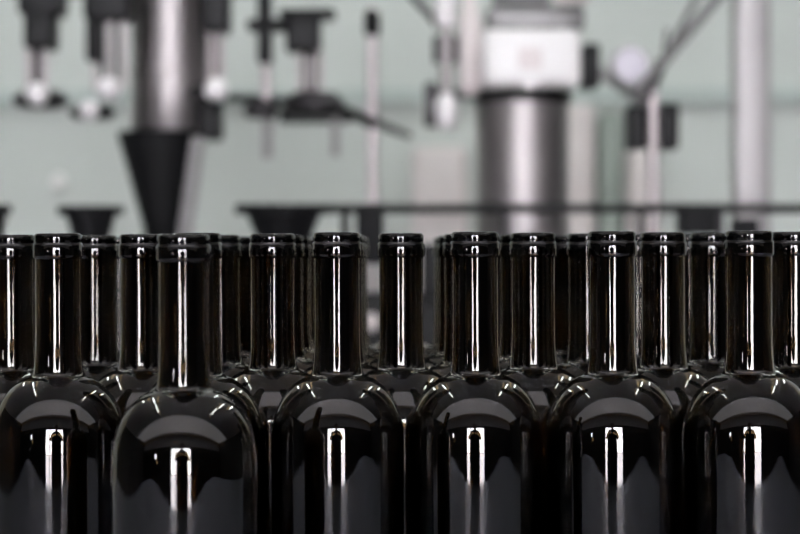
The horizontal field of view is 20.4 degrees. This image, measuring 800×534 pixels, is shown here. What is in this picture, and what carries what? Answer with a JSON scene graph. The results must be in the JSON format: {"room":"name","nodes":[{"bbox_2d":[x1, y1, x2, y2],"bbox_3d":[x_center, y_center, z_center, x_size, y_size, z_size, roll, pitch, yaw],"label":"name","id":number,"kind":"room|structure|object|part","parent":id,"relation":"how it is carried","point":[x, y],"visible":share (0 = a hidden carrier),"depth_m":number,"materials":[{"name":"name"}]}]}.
{"room":"factory floor","nodes":[
{"label":"factory floor","id":0,"kind":"room"},
{"bbox_2d":[0,0,799,291],"bbox_3d":[0.097,-0.768,6.239,14.500,3.760,0.150,0,0,0],"label":"wall","id":1,"kind":"structure","parent":0,"point":[37,145],"depth_m":6.17,"materials":[{"name":"paint"}]},
{"bbox_2d":[52,174,65,187],"bbox_3d":[-0.942,-0.237,6.142,0.040,0.040,0.050,0,0,0],"label":"button","id":2,"kind":"object","parent":1,"relation":"attached to","point":[58,181],"visible":1,"depth_m":6.12,"materials":[{"name":"white plastic"}]},
{"bbox_2d":[0,87,799,105],"bbox_3d":[0.098,-0.472,6.150,14.200,0.040,0.030,0,0,0],"label":"trim","id":3,"kind":"structure","parent":1,"relation":"attached to","point":[777,94],"depth_m":6.14,"materials":[{"name":"grey paint"}]},
{"bbox_3d":[0.105,1.187,1.775,14.500,0.100,9.100,0,0,0],"label":"floor","id":4,"kind":"structure","parent":0,"visible":0},
{"bbox_2d":[0,204,11,234],"bbox_3d":[-0.583,0.521,3.203,0.051,1.221,0.052,0,0,0],"label":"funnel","id":5,"kind":"object","parent":4,"relation":"on","point":[5,209],"visible":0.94,"depth_m":3.19,"materials":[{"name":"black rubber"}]},
{"bbox_2d":[57,205,123,234],"bbox_3d":[-0.457,0.520,3.303,0.097,1.221,0.098,0,0,0],"label":"funnel","id":6,"kind":"object","parent":4,"relation":"on","point":[83,219],"visible":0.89,"depth_m":3.27,"materials":[{"name":"black rubber"}]},
{"bbox_2d":[12,0,411,233],"bbox_3d":[-0.342,0.277,3.891,0.732,1.699,0.460,0,0,0],"label":"machine","id":7,"kind":"object","parent":4,"relation":"on","point":[179,87],"visible":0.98,"depth_m":3.84,"materials":[{"name":"metal"}]},
{"bbox_3d":[-0.634,-0.369,3.798,0.012,0.154,0.012,0,0,0],"label":"guide rod","id":8,"kind":"part","parent":7,"relation":"part of","materials":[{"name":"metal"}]},
{"bbox_3d":[-0.621,-0.369,3.798,0.014,0.154,0.014,0,0,0],"label":"guide rod","id":9,"kind":"part","parent":7,"relation":"part of","materials":[{"name":"metal"}]},
{"bbox_3d":[-0.614,-0.287,3.798,0.098,0.027,0.098,0,0,0],"label":"valve plate","id":10,"kind":"part","parent":7,"relation":"part of","materials":[{"name":"metal"}]},
{"bbox_3d":[-0.607,-0.369,3.798,0.012,0.154,0.012,0,0,0],"label":"guide rod","id":11,"kind":"part","parent":7,"relation":"part of","materials":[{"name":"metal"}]},
{"bbox_3d":[-0.526,-0.265,3.799,0.079,0.024,0.079,0,0,0],"label":"valve plate","id":12,"kind":"part","parent":7,"relation":"part of","materials":[{"name":"metal"}]},
{"bbox_3d":[-0.521,-0.378,3.798,0.010,0.154,0.010,0,0,0],"label":"guide rod","id":13,"kind":"part","parent":7,"relation":"part of","materials":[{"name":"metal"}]},
{"bbox_3d":[-0.508,-0.373,3.798,0.008,0.145,0.009,0,0,0],"label":"guide rod","id":14,"kind":"part","parent":7,"relation":"part of","materials":[{"name":"metal"}]},
{"bbox_3d":[-0.496,-0.378,3.798,0.010,0.154,0.010,0,0,0],"label":"guide rod","id":15,"kind":"part","parent":7,"relation":"part of","materials":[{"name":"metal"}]},
{"bbox_3d":[-0.484,-0.378,3.798,0.008,0.154,0.009,0,0,0],"label":"guide rod","id":16,"kind":"part","parent":7,"relation":"part of","materials":[{"name":"metal"}]},
{"bbox_3d":[-0.472,-0.378,3.798,0.010,0.154,0.010,0,0,0],"label":"guide rod","id":17,"kind":"part","parent":7,"relation":"part of","materials":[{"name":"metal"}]},
{"bbox_3d":[-0.333,-0.296,3.778,0.058,0.027,0.058,0,0,0],"label":"valve plate","id":18,"kind":"part","parent":7,"relation":"part of","materials":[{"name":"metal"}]},
{"bbox_3d":[-0.321,-0.357,3.778,0.010,0.107,0.010,0,0,0],"label":"guide rod","id":19,"kind":"part","parent":7,"relation":"part of","materials":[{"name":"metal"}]},
{"bbox_3d":[-0.313,-0.357,3.778,0.008,0.107,0.008,0,0,0],"label":"guide rod","id":20,"kind":"part","parent":7,"relation":"part of","materials":[{"name":"metal"}]},
{"bbox_3d":[-0.304,-0.357,3.778,0.010,0.107,0.010,0,0,0],"label":"guide rod","id":21,"kind":"part","parent":7,"relation":"part of","materials":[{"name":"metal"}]},
{"bbox_3d":[-0.243,-0.276,3.898,0.063,0.032,0.063,0,0,0],"label":"valve plate","id":22,"kind":"part","parent":7,"relation":"part of","materials":[{"name":"metal"}]},
{"bbox_3d":[-0.235,-0.316,3.898,0.018,0.111,0.018,0,0,0],"label":"guide rod","id":23,"kind":"part","parent":7,"relation":"part of","materials":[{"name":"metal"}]},
{"bbox_3d":[-0.233,-0.228,3.899,0.019,0.076,0.019,0,0,0],"label":"stem","id":24,"kind":"part","parent":7,"relation":"part of","materials":[{"name":"grey paint"}]},
{"bbox_3d":[-0.175,-0.343,3.898,0.009,0.082,0.009,0,0,0],"label":"guide rod","id":25,"kind":"part","parent":7,"relation":"part of","materials":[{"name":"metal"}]},
{"bbox_3d":[-0.166,-0.343,3.898,0.007,0.082,0.007,0,0,0],"label":"guide rod","id":26,"kind":"part","parent":7,"relation":"part of","materials":[{"name":"metal"}]},
{"bbox_3d":[-0.158,-0.343,3.898,0.009,0.082,0.009,0,0,0],"label":"guide rod","id":27,"kind":"part","parent":7,"relation":"part of","materials":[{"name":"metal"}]},
{"bbox_3d":[-0.150,-0.285,3.898,0.109,0.044,0.109,0,0,0],"label":"valve plate","id":28,"kind":"part","parent":7,"relation":"part of","materials":[{"name":"metal"}]},
{"bbox_3d":[-0.149,-0.343,3.898,0.007,0.082,0.007,0,0,0],"label":"guide rod","id":29,"kind":"part","parent":7,"relation":"part of","materials":[{"name":"metal"}]},
{"bbox_3d":[-0.140,-0.343,3.898,0.009,0.082,0.009,0,0,0],"label":"guide rod","id":30,"kind":"part","parent":7,"relation":"part of","materials":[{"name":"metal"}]},
{"bbox_3d":[-0.113,-0.233,3.899,0.016,0.077,0.016,0,0,0],"label":"stem","id":31,"kind":"part","parent":7,"relation":"part of","materials":[{"name":"grey paint"}]},
{"bbox_3d":[-0.097,-0.266,4.019,0.240,0.069,0.040,0,0,0],"label":"swing arm","id":32,"kind":"part","parent":7,"relation":"part of","materials":[{"name":"black paint"}]},
{"bbox_2d":[235,204,331,237],"bbox_3d":[-0.163,0.521,3.153,0.137,1.217,0.139,0,0,0],"label":"funnel","id":33,"kind":"object","parent":4,"relation":"on","point":[296,219],"visible":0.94,"depth_m":3.11,"materials":[{"name":"black rubber"}]},
{"bbox_2d":[364,7,379,291],"bbox_3d":[-0.045,0.342,3.802,0.160,1.569,0.160,0,0,0],"label":"rod","id":34,"kind":"object","parent":4,"relation":"on","point":[371,15],"visible":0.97,"depth_m":3.79,"materials":[{"name":"metal"}]},
{"bbox_2d":[311,236,434,345],"bbox_3d":[0.033,0.540,3.468,1.366,1.176,0.130,0,0,0],"label":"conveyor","id":35,"kind":"object","parent":4,"relation":"on","point":[428,259],"visible":0.16,"depth_m":3.45,"materials":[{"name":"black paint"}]},
{"bbox_3d":[-0.045,0.086,3.436,0.028,0.028,0.030,0,0,0],"label":"knob","id":36,"kind":"part","parent":35,"relation":"part of","materials":[{"name":"white plastic"}]},
{"bbox_3d":[0.033,0.533,3.468,1.366,0.989,0.030,0,0,0],"label":"panel","id":37,"kind":"part","parent":35,"relation":"part of","materials":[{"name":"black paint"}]},
{"bbox_3d":[0.052,0.006,3.430,0.040,0.087,0.060,0,0,0],"label":"motor","id":38,"kind":"part","parent":35,"relation":"part of","materials":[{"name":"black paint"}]},
{"bbox_2d":[411,146,467,242],"bbox_3d":[0.108,0.395,6.047,0.149,1.435,0.310,0,0,0],"label":"cabinet","id":39,"kind":"object","parent":4,"relation":"on","point":[438,173],"visible":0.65,"depth_m":5.90,"materials":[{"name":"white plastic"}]},
{"bbox_2d":[236,203,799,263],"bbox_3d":[0.214,0.516,3.313,0.912,1.223,0.080,0,0,0],"label":"rail","id":40,"kind":"object","parent":4,"relation":"on","point":[690,218],"visible":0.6,"depth_m":3.29,"materials":[{"name":"black metal"}]},
{"bbox_2d":[411,0,649,235],"bbox_3d":[0.231,0.296,3.839,0.436,1.658,0.264,0,0,0],"label":"machine","id":41,"kind":"object","parent":4,"relation":"on","point":[520,76],"visible":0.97,"depth_m":3.77,"materials":[{"name":"metal"}]},
{"bbox_3d":[0.390,-0.308,3.813,0.114,0.084,0.094,0,0,0],"label":"hose arm","id":42,"kind":"part","parent":41,"relation":"part of","materials":[{"name":"grey paint"}]},
{"bbox_2d":[569,104,594,233],"bbox_3d":[0.482,0.338,6.047,0.080,1.547,0.310,0,0,0],"label":"cabinet","id":43,"kind":"object","parent":4,"relation":"on","point":[581,116],"visible":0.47,"depth_m":5.90,"materials":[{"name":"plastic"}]},
{"bbox_2d":[595,112,622,230],"bbox_3d":[0.564,0.348,6.047,0.064,1.526,0.310,0,0,0],"label":"cabinet","id":44,"kind":"object","parent":4,"relation":"on","point":[608,125],"visible":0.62,"depth_m":5.90,"materials":[{"name":"metal"}]},
{"bbox_2d":[623,150,647,232],"bbox_3d":[0.639,0.398,6.047,0.064,1.425,0.310,0,0,0],"label":"cabinet","id":45,"kind":"object","parent":4,"relation":"on","point":[635,163],"visible":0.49,"depth_m":5.90,"materials":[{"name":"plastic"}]},
{"bbox_2d":[624,0,721,231],"bbox_3d":[0.424,0.325,3.702,0.200,1.600,0.200,0,0,-21],"label":"stand","id":46,"kind":"object","parent":4,"relation":"on","point":[656,127],"visible":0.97,"depth_m":3.69,"materials":[{"name":"metal"}]},
{"bbox_3d":[0.424,0.416,3.702,0.200,1.418,0.200,0,0,0],"label":"post","id":47,"kind":"part","parent":46,"relation":"part of","materials":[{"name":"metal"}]},
{"bbox_2d":[731,0,770,230],"bbox_3d":[0.617,-0.682,3.916,0.160,3.610,0.160,0,0,0],"label":"steel post","id":48,"kind":"object","parent":4,"relation":"on","point":[750,19],"visible":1,"depth_m":3.89,"materials":[{"name":"silver metal"}]},
{"bbox_3d":[0.003,0.711,1.027,3.200,0.860,2.390,0,0,0],"label":"steel table","id":49,"kind":"object","parent":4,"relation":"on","visible":0},
{"bbox_2d":[0,235,34,402],"bbox_3d":[-0.233,0.131,1.337,0.076,0.300,0.076,0,0,-18],"label":"wine bottle","id":50,"kind":"object","parent":49,"relation":"on","point":[17,336],"visible":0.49,"depth_m":1.32,"materials":[{"name":"black glass"}]},
{"bbox_2d":[34,259,34,333],"bbox_3d":[-0.235,0.130,1.473,0.076,0.300,0.076,0,0,-21],"label":"wine bottle","id":51,"kind":"object","parent":49,"relation":"on","point":[34,259],"visible":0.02,"depth_m":1.46,"materials":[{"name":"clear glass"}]},
{"bbox_2d":[0,233,121,533],"bbox_3d":[-0.195,0.131,1.269,0.076,0.300,0.076,0,0,-37],"label":"wine bottle","id":52,"kind":"object","parent":49,"relation":"on","point":[59,423],"visible":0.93,"depth_m":1.24,"materials":[{"name":"black glass"}]},
{"bbox_2d":[81,235,118,380],"bbox_3d":[-0.192,0.130,1.405,0.076,0.300,0.076,0,0,13],"label":"wine bottle","id":53,"kind":"object","parent":49,"relation":"on","point":[100,356],"visible":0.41,"depth_m":1.39,"materials":[{"name":"black glass"}]},
{"bbox_2d":[117,237,119,354],"bbox_3d":[-0.193,0.129,1.541,0.076,0.300,0.076,0,0,-2],"label":"wine bottle","id":54,"kind":"object","parent":49,"relation":"on","point":[118,259],"visible":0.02,"depth_m":1.53,"materials":[{"name":"black glass"}]},
{"bbox_2d":[98,234,158,415],"bbox_3d":[-0.155,0.130,1.337,0.076,0.300,0.076,0,0,-5],"label":"wine bottle","id":55,"kind":"object","parent":49,"relation":"on","point":[136,372],"visible":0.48,"depth_m":1.32,"materials":[{"name":"black glass"}]},
{"bbox_2d":[110,234,257,533],"bbox_3d":[-0.112,0.132,1.154,0.076,0.298,0.076,0,0,5],"label":"wine bottle","id":56,"kind":"object","parent":49,"relation":"on","point":[184,460],"visible":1,"depth_m":1.13,"materials":[{"name":"black glass"}]},
{"bbox_2d":[147,233,264,533],"bbox_3d":[-0.115,0.131,1.269,0.076,0.300,0.076,0,0,37],"label":"wine bottle","id":57,"kind":"object","parent":49,"relation":"on","point":[222,383],"visible":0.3,"depth_m":1.26,"materials":[{"name":"black glass"}]},
{"bbox_2d":[220,235,248,377],"bbox_3d":[-0.114,0.130,1.405,0.076,0.300,0.076,0,0,26],"label":"wine bottle","id":58,"kind":"object","parent":49,"relation":"on","point":[232,363],"visible":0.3,"depth_m":1.39,"materials":[{"name":"black glass"}]},
{"bbox_2d":[240,237,250,364],"bbox_3d":[-0.114,0.129,1.541,0.076,0.300,0.076,0,0,26],"label":"wine bottle","id":59,"kind":"object","parent":49,"relation":"on","point":[245,260],"visible":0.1,"depth_m":1.53,"materials":[{"name":"black glass"}]},
{"bbox_2d":[232,233,309,533],"bbox_3d":[-0.076,0.130,1.337,0.078,0.300,0.078,0,0,10],"label":"wine bottle","id":60,"kind":"object","parent":49,"relation":"on","point":[272,370],"visible":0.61,"depth_m":1.32,"materials":[{"name":"black glass"}]},
{"bbox_2d":[248,235,312,370],"bbox_3d":[-0.077,0.129,1.473,0.076,0.300,0.076,0,0,7],"label":"wine bottle","id":61,"kind":"object","parent":49,"relation":"on","point":[303,363],"visible":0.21,"depth_m":1.46,"materials":[{"name":"black glass"}]},
{"bbox_2d":[303,237,313,359],"bbox_3d":[-0.078,0.129,1.609,0.076,0.300,0.076,0,0,-26],"label":"wine bottle","id":62,"kind":"object","parent":49,"relation":"on","point":[309,351],"visible":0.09,"depth_m":1.60,"materials":[{"name":"black glass"}]},
{"bbox_2d":[310,238,313,348],"bbox_3d":[-0.077,0.128,1.745,0.076,0.300,0.076,0,0,10],"label":"wine bottle","id":63,"kind":"object","parent":49,"relation":"on","point":[311,257],"visible":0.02,"depth_m":1.73,"materials":[{"name":"black glass"}]},
{"bbox_2d":[271,232,403,533],"bbox_3d":[-0.035,0.130,1.269,0.076,0.300,0.076,0,0,34],"label":"wine bottle","id":64,"kind":"object","parent":49,"relation":"on","point":[337,435],"visible":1,"depth_m":1.24,"materials":[{"name":"black glass"}]},
{"bbox_2d":[304,235,375,373],"bbox_3d":[-0.036,0.129,1.405,0.076,0.300,0.076,0,0,-28],"label":"wine bottle","id":65,"kind":"object","parent":49,"relation":"on","point":[366,367],"visible":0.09,"depth_m":1.40,"materials":[{"name":"black glass"}]},
{"bbox_2d":[312,236,377,362],"bbox_3d":[-0.037,0.129,1.541,0.076,0.300,0.076,0,0,10],"label":"wine bottle","id":66,"kind":"object","parent":49,"relation":"on","point":[368,357],"visible":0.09,"depth_m":1.53,"materials":[{"name":"black glass"}]},
{"bbox_2d":[365,238,378,353],"bbox_3d":[-0.037,0.128,1.677,0.076,0.300,0.076,0,0,-20],"label":"wine bottle","id":67,"kind":"object","parent":49,"relation":"on","point":[370,349],"visible":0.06,"depth_m":1.67,"materials":[{"name":"black glass"}]},
{"bbox_2d":[373,343,428,348],"bbox_3d":[0.001,0.127,1.745,0.076,0.300,0.076,0,0,-33],"label":"wine bottle","id":68,"kind":"object","parent":49,"relation":"on","point":[424,344],"visible":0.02,"depth_m":1.74,"materials":[{"name":"black glass"}]},
{"bbox_2d":[371,350,431,357],"bbox_3d":[0.001,0.128,1.609,0.078,0.300,0.078,0,0,43],"label":"wine bottle","id":69,"kind":"object","parent":49,"relation":"on","point":[376,353],"visible":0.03,"depth_m":1.60,"materials":[{"name":"black glass"}]},
{"bbox_2d":[368,357,436,368],"bbox_3d":[0.001,0.129,1.473,0.076,0.300,0.076,0,0,-38],"label":"wine bottle","id":70,"kind":"object","parent":49,"relation":"on","point":[428,363],"visible":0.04,"depth_m":1.46,"materials":[{"name":"black glass"}]},
{"bbox_2d":[365,233,441,533],"bbox_3d":[0.001,0.130,1.337,0.076,0.300,0.076,0,0,-13],"label":"wine bottle","id":71,"kind":"object","parent":49,"relation":"on","point":[401,368],"visible":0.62,"depth_m":1.32,"materials":[{"name":"black glass"}]},
{"bbox_2d":[424,237,437,353],"bbox_3d":[0.040,0.128,1.677,0.076,0.300,0.076,0,0,-22],"label":"wine bottle","id":72,"kind":"object","parent":49,"relation":"on","point":[432,349],"visible":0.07,"depth_m":1.67,"materials":[{"name":"black glass"}]},
{"bbox_2d":[426,236,443,363],"bbox_3d":[0.040,0.128,1.541,0.076,0.300,0.076,0,0,-32],"label":"wine bottle","id":73,"kind":"object","parent":49,"relation":"on","point":[437,357],"visible":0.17,"depth_m":1.53,"materials":[{"name":"black glass"}]},
{"bbox_2d":[429,234,502,376],"bbox_3d":[0.042,0.129,1.405,0.076,0.300,0.076,0,0,-20],"label":"wine bottle","id":74,"kind":"object","parent":49,"relation":"on","point":[443,368],"visible":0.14,"depth_m":1.40,"materials":[{"name":"black glass"}]},
{"bbox_2d":[409,232,541,533],"bbox_3d":[0.043,0.130,1.269,0.079,0.300,0.079,0,0,-24],"label":"wine bottle","id":75,"kind":"object","parent":49,"relation":"on","point":[475,435],"visible":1,"depth_m":1.24,"materials":[{"name":"black glass"}]},
{"bbox_2d":[498,236,499,345],"bbox_3d":[0.080,0.128,1.609,0.076,0.300,0.076,0,0,-35],"label":"wine bottle","id":76,"kind":"object","parent":49,"relation":"on","point":[499,236],"visible":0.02,"depth_m":1.60,"materials":[{"name":"black glass"}]},
{"bbox_2d":[499,235,510,369],"bbox_3d":[0.080,0.129,1.473,0.076,0.300,0.076,0,0,43],"label":"wine bottle","id":77,"kind":"object","parent":49,"relation":"on","point":[505,259],"visible":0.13,"depth_m":1.46,"materials":[{"name":"black glass"}]},
{"bbox_2d":[501,232,575,533],"bbox_3d":[0.081,0.129,1.337,0.076,0.300,0.076,0,0,-10],"label":"wine bottle","id":78,"kind":"object","parent":49,"relation":"on","point":[533,360],"visible":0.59,"depth_m":1.32,"materials":[{"name":"black glass"}]},
{"bbox_2d":[555,235,567,364],"bbox_3d":[0.118,0.128,1.541,0.076,0.300,0.076,0,0,24],"label":"wine bottle","id":79,"kind":"object","parent":49,"relation":"on","point":[561,259],"visible":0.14,"depth_m":1.53,"materials":[{"name":"black glass"}]},
{"bbox_2d":[558,233,588,376],"bbox_3d":[0.120,0.129,1.405,0.076,0.300,0.076,0,0,-18],"label":"wine bottle","id":80,"kind":"object","parent":49,"relation":"on","point":[576,363],"visible":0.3,"depth_m":1.39,"materials":[{"name":"black glass"}]},
{"bbox_2d":[546,231,679,533],"bbox_3d":[0.121,0.130,1.269,0.076,0.300,0.076,0,0,35],"label":"wine bottle","id":81,"kind":"object","parent":49,"relation":"on","point":[613,440],"visible":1,"depth_m":1.24,"materials":[{"name":"black glass"}]},
{"bbox_2d":[635,234,640,366],"bbox_3d":[0.159,0.128,1.473,0.076,0.300,0.076,0,0,-31],"label":"wine bottle","id":82,"kind":"object","parent":49,"relation":"on","point":[638,257],"visible":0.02,"depth_m":1.46,"materials":[{"name":"black glass"}]},
{"bbox_2d":[637,232,708,533],"bbox_3d":[0.159,0.129,1.337,0.076,0.300,0.076,0,0,28],"label":"wine bottle","id":83,"kind":"object","parent":49,"relation":"on","point":[663,358],"visible":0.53,"depth_m":1.32,"materials":[{"name":"black glass"}]},
{"bbox_2d":[685,235,689,359],"bbox_3d":[0.200,0.128,1.541,0.076,0.300,0.076,-1,0,-41],"label":"wine bottle","id":84,"kind":"object","parent":49,"relation":"on","point":[687,257],"visible":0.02,"depth_m":1.53,"materials":[{"name":"black glass"}]},
{"bbox_2d":[687,233,725,378],"bbox_3d":[0.197,0.129,1.405,0.076,0.300,0.076,0,0,20],"label":"wine bottle","id":85,"kind":"object","parent":49,"relation":"on","point":[707,349],"visible":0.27,"depth_m":1.39,"materials":[{"name":"black glass"}]},
{"bbox_2d":[682,230,799,533],"bbox_3d":[0.200,0.129,1.269,0.076,0.300,0.076,0,0,30],"label":"wine bottle","id":86,"kind":"object","parent":49,"relation":"on","point":[741,439],"visible":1,"depth_m":1.24,"materials":[{"name":"black glass"}]},
{"bbox_2d":[772,231,799,387],"bbox_3d":[0.237,0.129,1.337,0.076,0.300,0.076,0,0,-38],"label":"wine bottle","id":87,"kind":"object","parent":49,"relation":"on","point":[786,257],"visible":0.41,"depth_m":1.32,"materials":[{"name":"black glass"}]}
]}

